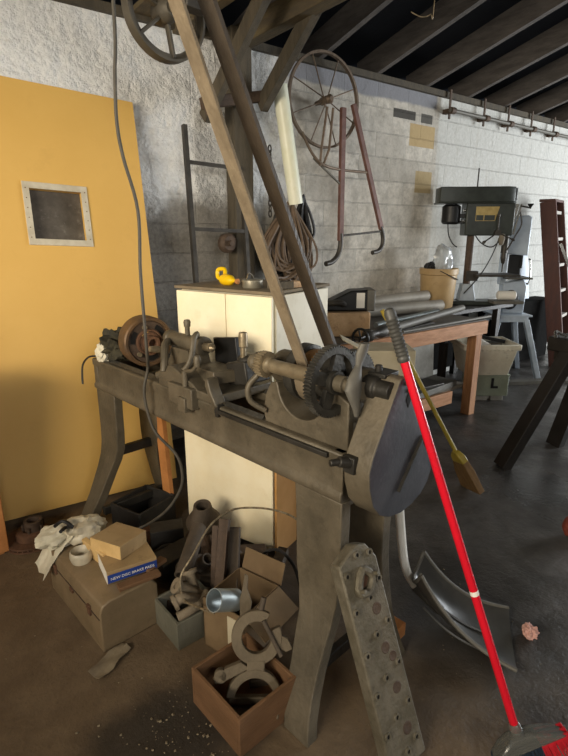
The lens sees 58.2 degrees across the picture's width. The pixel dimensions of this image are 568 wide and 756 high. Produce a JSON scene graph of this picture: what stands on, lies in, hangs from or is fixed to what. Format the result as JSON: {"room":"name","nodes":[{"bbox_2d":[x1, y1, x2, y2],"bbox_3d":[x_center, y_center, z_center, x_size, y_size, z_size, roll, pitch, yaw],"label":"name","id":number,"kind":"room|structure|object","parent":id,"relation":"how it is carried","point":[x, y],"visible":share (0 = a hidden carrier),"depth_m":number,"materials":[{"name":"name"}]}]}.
{"room":"metal workshop","nodes":[
{"label":"metal workshop","id":0,"kind":"room"},
{"bbox_2d":[0,346,567,755],"bbox_3d":[3.823,0.935,2.585,12.800,0.100,8.600,-11,19,-35],"label":"floor","id":1,"kind":"structure","parent":0,"point":[515,541],"depth_m":1.99,"materials":[{"name":"concrete"}]},
{"bbox_2d":[0,496,8,554],"bbox_3d":[-1.768,0.481,2.303,0.840,0.938,0.230,-11,19,-35],"label":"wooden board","id":2,"kind":"object","parent":1,"relation":"on","point":[4,545],"visible":1,"depth_m":2.54,"materials":[{"name":"orange wood"}]},
{"bbox_2d":[7,515,50,554],"bbox_3d":[-1.329,0.800,2.669,0.250,0.116,0.250,-11,19,-35],"label":"brake rotor","id":3,"kind":"object","parent":1,"relation":"on","point":[21,540],"visible":0.69,"depth_m":2.62,"materials":[{"name":"metal"}]},
{"bbox_2d":[0,76,176,520],"bbox_3d":[-1.355,-0.465,2.942,1.377,2.419,0.592,-11,19,-35],"label":"door","id":4,"kind":"structure","parent":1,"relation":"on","point":[69,268],"depth_m":2.97,"materials":[{"name":"paint"}]},
{"bbox_2d":[50,537,157,651],"bbox_3d":[-0.789,0.848,2.182,0.257,0.287,0.525,-15,21,-42],"label":"toolbox","id":5,"kind":"object","parent":1,"relation":"on","point":[111,616],"depth_m":2.03,"materials":[{"name":"paint"}]},
{"bbox_2d":[34,514,107,580],"bbox_3d":[-0.961,0.722,2.312,0.309,0.248,0.201,-11,19,-35],"label":"plastic bag","id":6,"kind":"object","parent":5,"relation":"on","point":[63,533],"visible":0.94,"depth_m":2.25,"materials":[{"name":"plastic"}]},
{"bbox_2d":[69,545,92,565],"bbox_3d":[-0.860,0.752,2.163,0.095,0.050,0.095,-11,19,-35],"label":"tape roll","id":7,"kind":"object","parent":5,"relation":"on","point":[79,555],"visible":0.94,"depth_m":2.14,"materials":[{"name":"beige plastic"}]},
{"bbox_2d":[98,542,156,584],"bbox_3d":[-0.649,0.759,2.115,0.202,0.054,0.152,-10,18,-30],"label":"box","id":8,"kind":"object","parent":5,"relation":"on","point":[113,570],"visible":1,"depth_m":2.07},
{"bbox_2d":[90,522,146,559],"bbox_3d":[-0.702,0.689,2.165,0.172,0.073,0.154,8,18,26],"label":"box","id":9,"kind":"object","parent":8,"relation":"on","point":[118,540],"visible":1,"depth_m":2.13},
{"bbox_2d":[116,569,160,591],"bbox_3d":[-0.578,0.805,2.035,0.170,0.016,0.040,-11,19,-33],"label":"wood shim","id":10,"kind":"object","parent":5,"relation":"on","point":[132,582],"visible":1,"depth_m":2.02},
{"bbox_2d":[146,556,166,571],"bbox_3d":[-0.539,0.779,2.129,0.040,0.016,0.100,10,19,32],"label":"wood shim","id":11,"kind":"object","parent":5,"relation":"on","point":[161,560],"visible":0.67,"depth_m":2.14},
{"bbox_2d":[88,643,130,678],"bbox_3d":[-0.650,1.058,1.914,0.074,0.014,0.168,9,18,29],"label":"paper scrap","id":12,"kind":"object","parent":1,"relation":"on","point":[108,662],"visible":1,"depth_m":1.91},
{"bbox_2d":[111,484,175,528],"bbox_3d":[-0.771,0.737,2.812,0.232,0.160,0.262,10,19,32],"label":"crate","id":13,"kind":"object","parent":1,"relation":"on","point":[136,515],"visible":0.56,"depth_m":2.77,"materials":[{"name":"plastic"}]},
{"bbox_2d":[143,525,150,546],"bbox_3d":[-0.695,0.818,2.634,0.060,0.100,0.060,-11,19,-35],"label":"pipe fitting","id":14,"kind":"object","parent":1,"relation":"on","point":[147,528],"visible":0.29,"depth_m":2.62,"materials":[{"name":"metal"}]},
{"bbox_2d":[157,417,173,493],"bbox_3d":[-0.663,0.441,2.832,0.120,0.723,0.025,14,21,41],"label":"wooden plank","id":15,"kind":"object","parent":1,"relation":"on","point":[164,455],"visible":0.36,"depth_m":2.82,"materials":[{"name":"orange wood"}]},
{"bbox_2d":[150,518,183,551],"bbox_3d":[-0.589,0.795,2.568,0.160,0.120,0.100,-5,16,-16],"label":"case","id":16,"kind":"object","parent":1,"relation":"on","point":[168,531],"visible":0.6,"depth_m":2.52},
{"bbox_2d":[154,536,200,580],"bbox_3d":[-0.513,0.850,2.409,0.120,0.080,0.220,13,20,39],"label":"case","id":17,"kind":"object","parent":1,"relation":"on","point":[172,552],"visible":0.38,"depth_m":2.35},
{"bbox_2d":[155,578,207,649],"bbox_3d":[-0.394,0.960,2.091,0.200,0.120,0.200,-13,20,-38],"label":"crate","id":18,"kind":"object","parent":1,"relation":"on","point":[183,633],"visible":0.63,"depth_m":2.01,"materials":[{"name":"grey wood"}]},
{"bbox_2d":[167,600,180,617],"bbox_3d":[-0.480,0.955,2.151,0.090,0.079,0.090,2,16,9],"label":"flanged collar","id":19,"kind":"object","parent":18,"relation":"in","point":[170,607],"visible":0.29,"depth_m":2.12,"materials":[{"name":"metal"}]},
{"bbox_2d":[170,567,208,621],"bbox_3d":[-0.390,0.854,2.036,0.153,0.132,0.178,14,21,41],"label":"manifold","id":20,"kind":"object","parent":18,"relation":"in","point":[192,593],"visible":0.91,"depth_m":2.00,"materials":[{"name":"metal"}]},
{"bbox_2d":[174,522,205,580],"bbox_3d":[-0.403,0.747,2.208,0.068,0.149,0.257,2,16,9],"label":"pipe","id":21,"kind":"object","parent":20,"relation":"on","point":[197,529],"visible":0.77,"depth_m":2.18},
{"bbox_2d":[179,507,295,613],"bbox_3d":[-0.160,0.698,2.055,0.526,0.256,0.291,-11,19,-35],"label":"wire loop","id":22,"kind":"object","parent":20,"relation":"on","point":[237,508],"visible":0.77,"depth_m":2.07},
{"bbox_2d":[210,525,217,589],"bbox_3d":[-0.300,0.812,2.175,0.025,0.321,0.157,0,16,2],"label":"iron","id":23,"kind":"object","parent":18,"relation":"in","point":[214,527],"visible":0.56,"depth_m":2.18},
{"bbox_2d":[214,518,230,586],"bbox_3d":[-0.268,0.789,2.140,0.050,0.361,0.216,2,16,7],"label":"iron","id":24,"kind":"object","parent":18,"relation":"in","point":[224,524],"visible":0.56,"depth_m":2.16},
{"bbox_2d":[186,530,211,553],"bbox_3d":[-0.401,0.809,2.536,0.199,0.169,0.199,-11,19,-35],"label":"housing","id":25,"kind":"object","parent":1,"relation":"on","point":[187,533],"visible":0.06,"depth_m":2.45,"materials":[{"name":"metal"}]},
{"bbox_2d":[186,499,221,534],"bbox_3d":[-0.393,0.667,2.496,0.175,0.146,0.172,2,16,7],"label":"funnel","id":26,"kind":"object","parent":25,"relation":"on","point":[203,512],"visible":0.84,"depth_m":2.45,"materials":[{"name":"metal"}]},
{"bbox_2d":[181,124,250,282],"bbox_3d":[-0.422,-0.577,3.648,0.489,2.269,0.336,-9,18,-29],"label":"rack","id":27,"kind":"object","parent":1,"relation":"on","point":[184,129],"visible":0.53,"depth_m":3.48,"materials":[{"name":"metal"}]},
{"bbox_2d":[191,632,295,755],"bbox_3d":[-0.135,1.050,1.719,0.238,0.148,0.265,-14,21,-40],"label":"wooden crate","id":28,"kind":"object","parent":1,"relation":"on","point":[243,732],"visible":0.73,"depth_m":1.66,"materials":[{"name":"brown wood"}]},
{"bbox_2d":[213,597,292,718],"bbox_3d":[-0.098,0.941,1.697,0.229,0.320,0.245,11,19,33],"label":"metal machine parts","id":29,"kind":"object","parent":28,"relation":"in","point":[241,671],"visible":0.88,"depth_m":1.71,"materials":[{"name":"metal"}]},
{"bbox_2d":[249,678,267,687],"bbox_3d":[-0.054,1.070,1.815,0.140,0.030,0.030,-3,16,-11],"label":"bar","id":30,"kind":"object","parent":28,"relation":"in","point":[255,682],"visible":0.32,"depth_m":1.79,"materials":[{"name":"metal"}]},
{"bbox_2d":[203,547,298,650],"bbox_3d":[-0.113,0.899,1.987,0.298,0.293,0.270,11,19,34],"label":"carton","id":31,"kind":"object","parent":1,"relation":"on","point":[218,627],"visible":0.57,"depth_m":1.98,"materials":[{"name":"cardboard"}]},
{"bbox_2d":[206,588,240,612],"bbox_3d":[-0.215,0.808,1.857,0.080,0.127,0.140,15,21,42],"label":"tube","id":32,"kind":"object","parent":31,"relation":"on","point":[217,599],"visible":0.94,"depth_m":1.84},
{"bbox_2d":[240,574,251,615],"bbox_3d":[-0.141,0.803,1.873,0.045,0.144,0.094,-2,16,-7],"label":"lever","id":33,"kind":"object","parent":31,"relation":"in","point":[245,599],"visible":0.68,"depth_m":1.86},
{"bbox_2d":[174,278,329,548],"bbox_3d":[-0.154,0.161,2.733,0.591,1.311,0.512,10,19,33],"label":"cabinet","id":34,"kind":"object","parent":1,"relation":"on","point":[228,480],"visible":0.48,"depth_m":2.50,"materials":[{"name":"beige paint"}]},
{"bbox_2d":[215,267,239,285],"bbox_3d":[-0.276,-0.493,2.476,0.055,0.088,0.180,-13,20,-39],"label":"oil bottle","id":35,"kind":"object","parent":34,"relation":"on","point":[226,279],"visible":1,"depth_m":2.46,"materials":[{"name":"yellow plastic"}]},
{"bbox_2d":[242,272,262,288],"bbox_3d":[-0.146,-0.454,2.367,0.099,0.070,0.099,10,19,33],"label":"round tin","id":36,"kind":"object","parent":34,"relation":"on","point":[248,283],"visible":1,"depth_m":2.34,"materials":[{"name":"metal"}]},
{"bbox_2d":[267,281,293,288],"bbox_3d":[-0.017,-0.425,2.333,0.110,0.032,0.060,-11,19,-34],"label":"wood block","id":37,"kind":"object","parent":34,"relation":"on","point":[284,284],"visible":0.64,"depth_m":2.32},
{"bbox_2d":[81,319,430,747],"bbox_3d":[-0.303,0.341,2.183,0.551,1.262,1.840,-15,21,-42],"label":"lathe","id":38,"kind":"object","parent":1,"relation":"on","point":[357,457],"visible":0.95,"depth_m":1.67,"materials":[{"name":"paint"}]},
{"bbox_2d":[95,327,140,361],"bbox_3d":[-0.832,-0.178,2.610,0.238,0.168,0.216,-15,21,-42],"label":"rag","id":39,"kind":"object","parent":38,"relation":"on","point":[107,349],"visible":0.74,"depth_m":2.55,"materials":[{"name":"fabric"}]},
{"bbox_2d":[118,315,171,366],"bbox_3d":[-0.664,-0.179,2.476,0.243,0.243,0.155,-12,19,-35],"label":"lathe chuck","id":40,"kind":"object","parent":38,"relation":"on","point":[130,338],"visible":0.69,"depth_m":2.43,"materials":[{"name":"brown metal"}]},
{"bbox_2d":[6,569,512,755],"bbox_3d":[-0.023,1.052,1.974,1.863,0.011,1.289,-11,19,-35],"label":"crumbs","id":41,"kind":"object","parent":1,"relation":"on","point":[172,714],"visible":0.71,"depth_m":1.64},
{"bbox_2d":[199,0,321,277],"bbox_3d":[-0.145,-0.958,3.496,0.563,3.052,0.942,-11,19,-35],"label":"timber post","id":42,"kind":"object","parent":1,"relation":"on","point":[241,36],"visible":0.52,"depth_m":3.46,"materials":[{"name":"wood"}]},
{"bbox_2d":[218,233,236,252],"bbox_3d":[-0.402,-0.978,3.700,0.140,0.140,0.110,-11,19,-35],"label":"hanging sheave","id":43,"kind":"object","parent":42,"relation":"hanging from","point":[227,242],"visible":1,"depth_m":3.67,"materials":[{"name":"metal"}]},
{"bbox_2d":[268,144,271,217],"bbox_3d":[-0.105,-1.472,3.825,0.029,0.515,0.030,2,16,8],"label":"chain","id":44,"kind":"object","parent":42,"relation":"hanging from","point":[270,150],"visible":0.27,"depth_m":3.86,"materials":[{"name":"metal"}]},
{"bbox_2d":[274,83,302,204],"bbox_3d":[0.030,-1.688,3.726,0.258,0.806,0.107,-11,19,-35],"label":"pipe","id":45,"kind":"object","parent":42,"relation":"hanging from","point":[282,104],"visible":0.87,"depth_m":3.69,"materials":[{"name":"plastic"}]},
{"bbox_2d":[264,201,317,280],"bbox_3d":[0.042,-1.035,3.962,0.546,0.698,0.130,-12,20,-36],"label":"bundle","id":46,"kind":"object","parent":45,"relation":"hanging from","point":[275,241],"visible":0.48,"depth_m":3.94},
{"bbox_2d":[253,548,298,585],"bbox_3d":[-0.029,0.820,2.151,0.224,0.201,0.067,-1,16,-5],"label":"hose","id":47,"kind":"object","parent":1,"relation":"on","point":[282,552],"visible":0.53,"depth_m":2.15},
{"bbox_2d":[270,546,288,582],"bbox_3d":[-0.055,0.897,2.281,0.050,0.119,0.338,5,17,18],"label":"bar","id":48,"kind":"object","parent":1,"relation":"on","point":[278,556],"visible":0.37,"depth_m":2.37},
{"bbox_2d":[275,473,296,552],"bbox_3d":[0.022,0.493,2.533,0.012,0.780,0.220,10,19,33],"label":"cardboard sheet","id":49,"kind":"object","parent":1,"relation":"on","point":[285,489],"visible":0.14,"depth_m":2.55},
{"bbox_2d":[330,542,424,755],"bbox_3d":[0.284,0.840,1.556,0.152,0.640,0.299,-13,20,-39],"label":"metal plate","id":50,"kind":"object","parent":1,"relation":"on","point":[357,578],"visible":1,"depth_m":1.53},
{"bbox_2d":[340,335,415,375],"bbox_3d":[0.564,0.195,3.249,0.453,0.966,0.330,0,16,-1],"label":"carton","id":51,"kind":"object","parent":1,"relation":"on","point":[383,353],"visible":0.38,"depth_m":3.07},
{"bbox_2d":[394,616,405,638],"bbox_3d":[0.406,1.009,2.026,0.140,0.060,0.090,-15,22,-43],"label":"chunk","id":52,"kind":"object","parent":1,"relation":"on","point":[400,624],"visible":0.23,"depth_m":2.03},
{"bbox_2d":[334,313,487,414],"bbox_3d":[0.752,-0.061,4.375,1.730,0.850,1.049,-11,19,-35],"label":"workbench","id":53,"kind":"object","parent":1,"relation":"on","point":[474,330],"visible":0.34,"depth_m":4.31,"materials":[{"name":"brown wood"}]},
{"bbox_2d":[327,311,369,336],"bbox_3d":[0.443,-0.403,3.694,0.320,0.170,0.220,-1,16,-3],"label":"block","id":54,"kind":"object","parent":53,"relation":"on","point":[343,323],"visible":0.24,"depth_m":3.59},
{"bbox_2d":[327,287,375,310],"bbox_3d":[0.430,-0.561,3.651,0.425,0.152,0.246,0,16,-1],"label":"power tool","id":55,"kind":"object","parent":54,"relation":"on","point":[352,299],"visible":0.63,"depth_m":3.59,"materials":[{"name":"black plastic"}]},
{"bbox_2d":[375,290,429,304],"bbox_3d":[0.962,-0.719,4.713,0.953,0.136,0.103,-8,18,-28],"label":"roll","id":56,"kind":"object","parent":53,"relation":"on","point":[424,295],"visible":0.56,"depth_m":4.74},
{"bbox_2d":[368,299,444,316],"bbox_3d":[1.064,-0.627,4.597,0.950,0.103,0.103,-8,18,-28],"label":"roll","id":57,"kind":"object","parent":53,"relation":"on","point":[417,306],"visible":0.54,"depth_m":4.59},
{"bbox_2d":[373,308,439,327],"bbox_3d":[1.062,-0.513,4.320,0.044,0.044,1.050,14,21,40],"label":"pipe","id":58,"kind":"object","parent":53,"relation":"on","point":[403,318],"visible":0.75,"depth_m":4.29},
{"bbox_2d":[352,305,464,341],"bbox_3d":[1.070,-0.456,4.022,0.134,0.133,1.840,12,20,37],"label":"pipe","id":59,"kind":"object","parent":53,"relation":"on","point":[368,335],"visible":0.81,"depth_m":3.79,"materials":[{"name":"grey metal"}]},
{"bbox_2d":[413,344,433,379],"bbox_3d":[1.177,-0.172,4.596,0.480,0.421,0.059,-11,19,-33],"label":"board","id":60,"kind":"object","parent":53,"relation":"on","point":[424,354],"visible":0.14,"depth_m":4.66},
{"bbox_2d":[418,375,456,398],"bbox_3d":[1.221,0.076,4.395,0.620,0.050,0.240,-14,21,-41],"label":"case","id":61,"kind":"object","parent":53,"relation":"on","point":[448,383],"visible":0.44,"depth_m":4.41,"materials":[{"name":"grey metal"}]},
{"bbox_2d":[415,378,443,390],"bbox_3d":[1.101,0.065,4.299,0.500,0.020,0.200,-10,18,-30],"label":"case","id":62,"kind":"object","parent":61,"relation":"on","point":[428,383],"visible":0.44,"depth_m":4.33,"materials":[{"name":"metal"}]},
{"bbox_2d":[430,375,462,395],"bbox_3d":[0.725,0.102,4.458,1.650,0.030,0.860,-11,19,-35],"label":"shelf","id":63,"kind":"object","parent":53,"relation":"attached to","point":[459,384],"depth_m":4.51,"materials":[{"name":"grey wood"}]},
{"bbox_2d":[402,315,491,333],"bbox_3d":[1.334,-0.438,4.094,1.200,0.025,0.026,-12,20,-37],"label":"pipe","id":64,"kind":"object","parent":53,"relation":"on","point":[486,316],"visible":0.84,"depth_m":4.03,"materials":[{"name":"grey metal"}]},
{"bbox_2d":[380,309,483,494],"bbox_3d":[0.885,0.174,3.012,0.664,1.155,0.191,-2,16,-8],"label":"straw broom","id":65,"kind":"object","parent":1,"relation":"on","point":[467,476],"visible":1,"depth_m":3.08,"materials":[{"name":"yellow paint"}]},
{"bbox_2d":[395,510,517,672],"bbox_3d":[0.635,0.526,1.952,0.554,1.014,0.355,5,16,17],"label":"snow shovel","id":66,"kind":"object","parent":1,"relation":"on","point":[427,581],"visible":0.87,"depth_m":2.08,"materials":[{"name":"grey metal"}]},
{"bbox_2d":[411,586,444,614],"bbox_3d":[0.592,0.903,2.100,0.139,0.122,0.051,7,17,22],"label":"socket","id":67,"kind":"object","parent":66,"relation":"attached to","point":[440,595],"depth_m":2.10,"materials":[{"name":"metal"}]},
{"bbox_2d":[433,304,512,377],"bbox_3d":[1.804,-0.360,5.439,1.180,0.850,0.580,-11,19,-35],"label":"bench","id":68,"kind":"object","parent":1,"relation":"on","point":[444,357],"visible":0.22,"depth_m":5.34,"materials":[{"name":"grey metal"}]},
{"bbox_2d":[419,267,458,308],"bbox_3d":[1.525,-0.894,5.056,0.376,0.385,0.376,-11,19,-35],"label":"bucket","id":69,"kind":"object","parent":68,"relation":"on","point":[441,283],"visible":0.62,"depth_m":4.91,"materials":[{"name":"beige plastic"}]},
{"bbox_2d":[433,243,452,268],"bbox_3d":[1.548,-1.141,4.983,0.233,0.341,0.197,-11,19,-35],"label":"plastic bag","id":70,"kind":"object","parent":69,"relation":"in","point":[443,257],"visible":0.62,"depth_m":4.91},
{"bbox_2d":[434,168,533,304],"bbox_3d":[1.978,-1.410,5.128,0.910,1.340,0.410,1,16,3],"label":"press","id":71,"kind":"object","parent":68,"relation":"on","point":[491,211],"visible":0.97,"depth_m":5.04,"materials":[{"name":"paint"}]},
{"bbox_2d":[476,215,494,219],"bbox_3d":[1.986,-1.579,5.027,0.180,0.050,0.002,1,16,3],"label":"print","id":72,"kind":"object","parent":71,"relation":"attached to","point":[478,217],"depth_m":5.03},
{"bbox_2d":[496,291,516,299],"bbox_3d":[2.247,-0.836,5.154,0.180,0.089,0.089,1,16,3],"label":"roll","id":73,"kind":"object","parent":71,"relation":"on","point":[500,295],"visible":1,"depth_m":5.12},
{"bbox_2d":[384,307,567,755],"bbox_3d":[0.568,0.518,1.431,0.650,1.393,0.154,4,16,15],"label":"push broom","id":74,"kind":"object","parent":1,"relation":"on","point":[542,739],"visible":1,"depth_m":1.48,"materials":[{"name":"red paint"}]},
{"bbox_2d":[508,721,523,738],"bbox_3d":[0.698,1.062,1.535,0.044,0.055,0.044,-19,7,-4],"label":"socket","id":75,"kind":"object","parent":74,"relation":"attached to","point":[516,731],"depth_m":1.52,"materials":[{"name":"clear plastic"}]},
{"bbox_2d":[475,396,502,399],"bbox_3d":[1.987,0.177,5.014,0.270,0.046,0.140,0,16,-1],"label":"concrete block","id":76,"kind":"object","parent":1,"relation":"on","point":[476,397],"visible":0.42,"depth_m":4.95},
{"bbox_2d":[461,372,509,395],"bbox_3d":[1.974,0.036,5.018,0.370,0.215,0.276,0,16,-1],"label":"chest","id":77,"kind":"object","parent":76,"relation":"on","point":[487,385],"visible":0.41,"depth_m":4.90,"materials":[{"name":"green plastic"}]},
{"bbox_2d":[450,336,521,374],"bbox_3d":[1.932,-0.214,4.956,0.541,0.305,0.433,0,16,-1],"label":"plastic tub","id":78,"kind":"object","parent":77,"relation":"on","point":[494,359],"visible":0.66,"depth_m":4.80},
{"bbox_2d":[486,341,501,344],"bbox_3d":[2.028,-0.274,4.968,0.155,0.173,0.120,0,16,-1],"label":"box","id":79,"kind":"object","parent":78,"relation":"in","point":[490,342],"visible":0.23,"depth_m":4.89,"materials":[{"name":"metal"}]},
{"bbox_2d":[482,335,505,342],"bbox_3d":[1.990,-0.380,4.916,0.271,0.076,0.030,4,16,13],"label":"bar","id":80,"kind":"object","parent":79,"relation":"on","point":[483,336],"visible":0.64,"depth_m":4.90,"materials":[{"name":"plastic"}]},
{"bbox_2d":[482,310,539,377],"bbox_3d":[2.491,-0.388,5.796,0.674,0.710,0.595,0,16,0],"label":"stand","id":81,"kind":"object","parent":1,"relation":"on","point":[514,318],"visible":0.4,"depth_m":5.58,"materials":[{"name":"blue metal"}]},
{"bbox_2d":[497,215,532,312],"bbox_3d":[2.527,-1.218,5.514,0.327,1.038,0.270,1,16,3],"label":"saw","id":82,"kind":"object","parent":81,"relation":"on","point":[519,247],"visible":0.7,"depth_m":5.55,"materials":[{"name":"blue metal"}]},
{"bbox_2d":[478,296,546,361],"bbox_3d":[2.912,-0.599,6.453,1.340,0.760,0.260,-11,19,-35],"label":"base cabinet","id":83,"kind":"object","parent":1,"relation":"on","point":[534,306],"visible":0.37,"depth_m":6.46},
{"bbox_2d":[519,255,528,298],"bbox_3d":[3.028,-1.309,6.439,0.200,0.616,0.105,-11,19,-35],"label":"panel","id":84,"kind":"object","parent":83,"relation":"on","point":[524,271],"visible":0.31,"depth_m":6.44,"materials":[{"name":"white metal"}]},
{"bbox_2d":[494,330,567,469],"bbox_3d":[2.362,0.142,3.531,1.696,0.944,0.848,-8,18,-28],"label":"steel table","id":85,"kind":"object","parent":1,"relation":"on","point":[555,377],"visible":1,"depth_m":3.46,"materials":[{"name":"metal"}]},
{"bbox_2d":[522,622,539,639],"bbox_3d":[0.982,1.011,2.039,0.070,0.051,0.071,-11,19,-35],"label":"paper scrap","id":86,"kind":"object","parent":1,"relation":"on","point":[530,632],"visible":1,"depth_m":2.02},
{"bbox_2d":[508,377,567,385],"bbox_3d":[2.715,0.038,5.519,1.000,0.040,0.100,-2,16,-7],"label":"channel","id":87,"kind":"object","parent":1,"relation":"on","point":[535,381],"visible":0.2,"depth_m":5.47,"materials":[{"name":"grey metal"}]},
{"bbox_2d":[539,199,567,366],"bbox_3d":[3.317,-1.137,6.207,0.513,1.960,0.498,12,20,37],"label":"stepladder","id":88,"kind":"object","parent":1,"relation":"on","point":[552,211],"visible":0.85,"depth_m":6.03,"materials":[{"name":"red paint"}]},
{"bbox_2d":[562,516,567,535],"bbox_3d":[1.544,0.783,2.690,0.132,0.120,0.133,-11,19,-35],"label":"ball","id":89,"kind":"object","parent":1,"relation":"on","point":[565,522],"visible":1,"depth_m":2.69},
{"label":"bar","id":90,"kind":"object","parent":1,"relation":"on","visible":0},
{"bbox_2d":[204,535,211,553],"bbox_3d":[-0.290,0.858,2.286,0.040,0.184,0.321,-8,17,-25],"label":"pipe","id":91,"kind":"object","parent":90,"relation":"on","point":[208,539],"visible":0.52,"depth_m":2.36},
{"bbox_2d":[226,527,240,588],"bbox_3d":[-0.217,0.768,2.153,0.055,0.255,0.174,1,16,2],"label":"iron","id":92,"kind":"object","parent":90,"relation":"on","point":[233,563],"visible":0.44,"depth_m":2.18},
{"bbox_2d":[240,544,268,555],"bbox_3d":[-0.200,0.841,2.408,0.247,0.105,0.098,-5,16,-16],"label":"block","id":93,"kind":"object","parent":90,"relation":"on","point":[260,548],"visible":0.14,"depth_m":2.43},
{"bbox_2d":[200,566,210,586],"bbox_3d":[-0.321,0.873,2.309,0.080,0.083,0.204,1,16,3],"label":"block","id":94,"kind":"object","parent":93,"relation":"on","point":[205,575],"visible":0.16,"depth_m":2.21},
{"bbox_2d":[194,553,210,573],"bbox_3d":[-0.365,0.821,2.265,0.088,0.095,0.095,-9,18,-30],"label":"flanged collar","id":95,"kind":"object","parent":94,"relation":"on","point":[203,561],"visible":0.8,"depth_m":2.25,"materials":[{"name":"metal"}]},
{"bbox_2d":[0,0,567,439],"bbox_3d":[1.367,-1.387,5.342,12.600,2.880,0.200,-11,19,-35],"label":"wall","id":96,"kind":"structure","parent":0,"point":[414,150],"depth_m":4.25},
{"bbox_2d":[133,0,157,16],"bbox_3d":[0.602,-1.740,1.276,0.160,0.030,5.000,-11,19,-35],"label":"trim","id":97,"kind":"structure","parent":96,"relation":"attached to","point":[142,7],"depth_m":3.08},
{"bbox_2d":[172,0,234,34],"bbox_3d":[0.794,-1.779,1.414,0.070,0.130,5.000,-11,19,-35],"label":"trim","id":98,"kind":"structure","parent":96,"relation":"attached to","point":[222,3],"depth_m":2.96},
{"bbox_2d":[235,0,345,48],"bbox_3d":[1.147,-1.831,1.673,0.100,0.140,5.000,-11,19,-35],"label":"ceiling beam","id":99,"kind":"structure","parent":96,"relation":"attached to","point":[280,16],"depth_m":3.10,"materials":[{"name":"wood"}]},
{"bbox_2d":[296,194,315,238],"bbox_3d":[0.147,-1.254,4.122,0.232,0.440,0.113,-11,19,-35],"label":"cable bundle","id":100,"kind":"object","parent":96,"relation":"hanging from","point":[303,209],"visible":0.5,"depth_m":4.10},
{"bbox_2d":[52,0,567,128],"bbox_3d":[1.391,-2.746,4.927,12.200,0.050,0.200,-11,19,-35],"label":"trim","id":101,"kind":"structure","parent":96,"relation":"attached to","point":[100,6],"depth_m":4.28,"materials":[{"name":"wood"}]},
{"bbox_2d":[288,49,358,148],"bbox_3d":[0.312,-2.174,4.003,0.690,0.690,0.200,-10,19,-32],"label":"wheel","id":102,"kind":"object","parent":96,"relation":"attached to","point":[328,99],"visible":0.88,"depth_m":3.96,"materials":[{"name":"metal"}]},
{"bbox_2d":[301,103,384,265],"bbox_3d":[0.527,-1.585,4.233,0.980,1.274,0.064,-11,19,-35],"label":"frame","id":103,"kind":"object","parent":102,"relation":"attached to","point":[342,125],"visible":1,"depth_m":4.20,"materials":[{"name":"red paint"}]},
{"bbox_2d":[300,0,392,58],"bbox_3d":[2.610,-2.727,0.743,0.050,2.275,8.247,-11,19,-35],"label":"ceiling beam","id":104,"kind":"structure","parent":96,"relation":"attached to","point":[353,15],"depth_m":3.76,"materials":[{"name":"wood"}]},
{"bbox_2d":[357,0,485,73],"bbox_3d":[3.138,-2.834,1.123,0.050,2.275,8.247,-11,19,-35],"label":"ceiling beam","id":105,"kind":"structure","parent":96,"relation":"attached to","point":[418,31],"depth_m":4.02,"materials":[{"name":"wood"}]},
{"bbox_2d":[406,0,567,86],"bbox_3d":[3.667,-2.941,1.504,0.050,2.275,8.247,-11,19,-35],"label":"ceiling beam","id":106,"kind":"structure","parent":96,"relation":"attached to","point":[525,13],"depth_m":4.26,"materials":[{"name":"wood"}]},
{"bbox_2d":[442,89,567,140],"bbox_3d":[3.125,-2.969,6.054,3.850,0.260,0.134,-11,19,-35],"label":"pipe","id":107,"kind":"object","parent":96,"relation":"attached to","point":[483,118],"visible":1,"depth_m":5.50,"materials":[{"name":"grey metal"}]},
{"bbox_2d":[448,18,567,96],"bbox_3d":[4.195,-3.048,1.884,0.050,2.275,8.247,-11,19,-35],"label":"ceiling beam","id":108,"kind":"structure","parent":96,"relation":"attached to","point":[555,38],"depth_m":4.72,"materials":[{"name":"wood"}]},
{"bbox_2d":[484,54,567,106],"bbox_3d":[4.724,-3.155,2.265,0.050,2.275,8.247,-11,19,-35],"label":"ceiling beam","id":109,"kind":"structure","parent":96,"relation":"attached to","point":[555,71],"depth_m":5.26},
{"bbox_2d":[516,81,567,114],"bbox_3d":[5.252,-3.262,2.646,0.050,2.275,8.247,-11,19,-35],"label":"ceiling beam","id":110,"kind":"structure","parent":96,"relation":"attached to","point":[550,99],"depth_m":5.79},
{"bbox_2d":[544,103,567,121],"bbox_3d":[5.781,-3.369,3.026,0.050,2.275,8.247,-11,19,-35],"label":"ceiling beam","id":111,"kind":"structure","parent":96,"relation":"attached to","point":[561,113],"depth_m":6.30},
{"bbox_2d":[102,0,567,122],"bbox_3d":[3.793,-3.082,1.497,12.600,2.218,8.500,-11,19,-35],"label":"ceiling","id":112,"kind":"structure","parent":0,"point":[396,15],"depth_m":4.30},
{"bbox_2d":[111,0,183,528],"bbox_3d":[-0.605,-0.732,2.024,0.240,3.086,0.177,13,20,39],"label":"hanging cable","id":113,"kind":"object","parent":112,"relation":"hanging from","point":[112,1],"visible":0.97,"depth_m":2.00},
{"bbox_2d":[121,0,204,64],"bbox_3d":[-0.295,-1.836,1.784,0.364,1.182,0.690,-15,21,-42],"label":"pulley","id":114,"kind":"object","parent":112,"relation":"hanging from","point":[160,10],"visible":0.85,"depth_m":2.05,"materials":[{"name":"grey metal"}]},
{"bbox_3d":[0.496,-2.299,-0.780,0.050,2.275,8.247,-11,19,-35],"label":"trim","id":115,"kind":"structure","parent":0,"visible":0},
{"bbox_3d":[-0.393,-1.716,0.709,0.119,1.020,1.050,-15,21,-42],"label":"countershaft","id":116,"kind":"object","parent":115,"relation":"hanging from","visible":0},
{"bbox_2d":[168,0,336,402],"bbox_3d":[-0.124,-0.635,1.274,0.871,1.622,0.058,-15,21,-42],"label":"belt","id":117,"kind":"object","parent":116,"relation":"hanging from","point":[210,9],"visible":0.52,"depth_m":1.32,"materials":[{"name":"leather"}]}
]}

